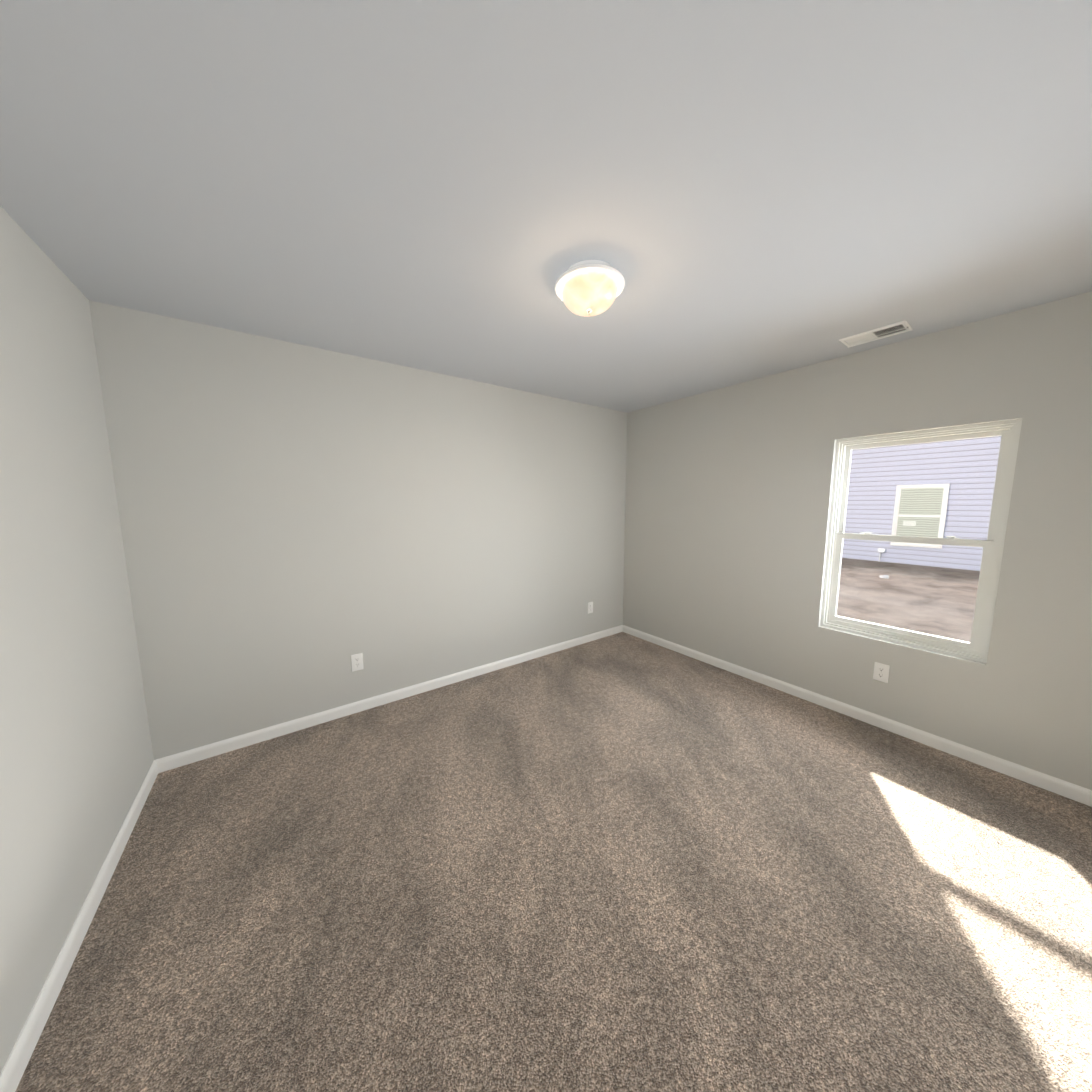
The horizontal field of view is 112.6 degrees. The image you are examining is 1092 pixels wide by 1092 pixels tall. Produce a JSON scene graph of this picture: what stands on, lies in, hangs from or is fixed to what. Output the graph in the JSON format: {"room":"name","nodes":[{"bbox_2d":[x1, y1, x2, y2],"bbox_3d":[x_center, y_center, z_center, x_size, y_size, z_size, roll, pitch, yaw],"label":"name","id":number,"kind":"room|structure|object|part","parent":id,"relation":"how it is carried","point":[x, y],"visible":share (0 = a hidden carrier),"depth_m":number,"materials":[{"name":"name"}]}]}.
{"room":"empty bedroom","nodes":[
{"label":"empty bedroom","id":0,"kind":"room"},
{"bbox_2d":[0,206,153,1072],"bbox_3d":[-1.429,0.225,0.609,0.150,2.735,3.600,-5,8,-36],"label":"wall","id":1,"kind":"structure","parent":0,"point":[76,757],"depth_m":1.43,"materials":[{"name":"beige paint"}]},
{"bbox_2d":[0,759,159,1091],"bbox_3d":[-1.359,1.534,0.813,0.014,0.086,3.540,-5,8,-36],"label":"baseboard","id":2,"kind":"structure","parent":1,"relation":"attached to","point":[20,1053],"depth_m":1.30,"materials":[{"name":"white wood"}]},
{"bbox_2d":[89,300,626,759],"bbox_3d":[-0.764,-0.108,3.391,4.521,2.735,0.150,-5,8,-36],"label":"wall","id":3,"kind":"structure","parent":0,"point":[300,524],"depth_m":2.68,"materials":[{"name":"beige paint"}]},
{"bbox_2d":[351,653,362,671],"bbox_3d":[-1.492,0.919,2.879,0.083,0.135,0.007,-5,8,-36],"label":"electrical outlet","id":4,"kind":"object","parent":3,"relation":"attached to","point":[356,662],"visible":1,"depth_m":2.88,"materials":[{"name":"white plastic"}]},
{"bbox_2d":[154,625,623,772],"bbox_3d":[-0.712,1.215,3.481,4.221,0.086,0.014,-5,8,-36],"label":"baseboard","id":5,"kind":"structure","parent":3,"relation":"attached to","point":[180,759],"depth_m":2.88,"materials":[{"name":"white wood"}]},
{"bbox_2d":[588,602,592,613],"bbox_3d":[0.530,0.734,4.338,0.083,0.135,0.007,-5,8,-36],"label":"electrical outlet","id":6,"kind":"object","parent":3,"relation":"attached to","point":[590,607],"visible":1,"depth_m":4.33,"materials":[{"name":"white plastic"}]},
{"bbox_2d":[0,0,1091,412],"bbox_3d":[0.334,-1.351,1.716,4.521,0.120,3.900,-5,8,-36],"label":"ceiling","id":7,"kind":"structure","parent":0,"point":[732,192],"depth_m":1.19,"materials":[{"name":"white paint"}]},
{"bbox_2d":[554,259,624,316],"bbox_3d":[0.208,-1.206,1.753,0.336,0.174,0.336,-5,8,-36],"label":"ceiling light","id":8,"kind":"object","parent":7,"relation":"attached to","point":[589,288],"visible":1,"depth_m":1.67,"materials":[{"name":"white glass"}]},
{"bbox_2d":[839,320,912,347],"bbox_3d":[2.132,-1.363,2.365,0.195,0.020,0.325,-5,8,-36],"label":"ceiling vent","id":9,"kind":"object","parent":7,"relation":"in","point":[880,333],"visible":1,"depth_m":2.35,"materials":[{"name":"white metal"}]},
{"bbox_2d":[15,632,1091,1091],"bbox_3d":[0.343,1.484,2.053,4.521,0.120,3.900,-5,8,-36],"label":"floor","id":10,"kind":"structure","parent":0,"point":[621,862],"depth_m":1.50,"materials":[{"name":"carpet"}]},
{"bbox_2d":[623,291,1091,789],"bbox_3d":[2.106,-0.090,3.160,0.150,2.735,3.600,-5,8,-36],"label":"wall","id":11,"kind":"structure","parent":0,"point":[728,495],"depth_m":2.62,"materials":[{"name":"beige paint"}]},
{"bbox_2d":[624,625,1091,806],"bbox_3d":[2.045,1.231,3.269,0.014,0.086,3.540,-5,8,-36],"label":"baseboard","id":12,"kind":"structure","parent":11,"relation":"attached to","point":[1080,794],"depth_m":2.59,"materials":[{"name":"white wood"}]},
{"bbox_2d":[873,662,889,682],"bbox_3d":[2.455,0.926,2.667,0.007,0.135,0.083,-5,8,-36],"label":"outlet","id":13,"kind":"object","parent":11,"relation":"attached to","point":[881,672],"visible":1,"depth_m":2.67,"materials":[{"name":"white plastic"}]},
{"bbox_2d":[820,419,1021,662],"bbox_3d":[2.556,-0.046,2.586,0.120,1.485,0.878,-5,8,-36],"label":"window","id":14,"kind":"structure","parent":11,"relation":"in","point":[981,653],"depth_m":2.48,"materials":[{"name":"white plastic"}]},
{"bbox_3d":[2.553,0.285,2.622,0.004,0.638,0.722,-5,8,-36],"label":"glass","id":15,"kind":"part","parent":14,"relation":"part of","materials":[{"name":"clear glass"}]},
{"bbox_3d":[2.551,0.286,2.621,0.046,0.714,0.798,-5,8,-36],"label":"window sash","id":16,"kind":"part","parent":14,"relation":"part of","materials":[{"name":"white plastic"}]},
{"bbox_3d":[2.578,-0.386,2.562,0.004,0.664,0.738,-5,8,-36],"label":"glass","id":17,"kind":"part","parent":14,"relation":"part of","materials":[{"name":"clear glass"}]},
{"bbox_3d":[2.579,-0.386,2.563,0.030,0.724,0.798,-5,8,-36],"label":"window sash","id":18,"kind":"part","parent":14,"relation":"part of","materials":[{"name":"white plastic"}]},
{"label":"outside","id":19,"kind":"structure","parent":0,"visible":0},
{"bbox_2d":[837,558,979,641],"bbox_3d":[4.880,0.890,7.421,10.169,0.370,25.000,-5,8,-36],"label":"dirt","id":20,"kind":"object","parent":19,"point":[924,577],"depth_m":6.68,"materials":[{"name":"brown soil"}]},
{"bbox_2d":[842,436,1000,570],"bbox_3d":[8.914,-2.845,9.939,0.266,6.477,25.000,-5,8,-36],"label":"neighbor siding","id":21,"kind":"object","parent":20,"relation":"on","point":[914,472],"depth_m":9.09,"materials":[{"name":"plastic"}]},
{"bbox_2d":[878,548,884,561],"bbox_3d":[9.057,0.291,9.854,0.065,0.452,0.150,-5,8,-36],"label":"box","id":22,"kind":"object","parent":21,"relation":"attached to","point":[881,550],"depth_m":9.86,"materials":[{"name":"white plastic"}]},
{"bbox_2d":[890,484,949,548],"bbox_3d":[9.448,-0.761,9.230,0.070,1.572,0.934,-5,8,-36],"label":"neighbor window","id":23,"kind":"structure","parent":21,"relation":"attached to","point":[905,531],"depth_m":9.19,"materials":[{"name":"white plastic"}]}
]}

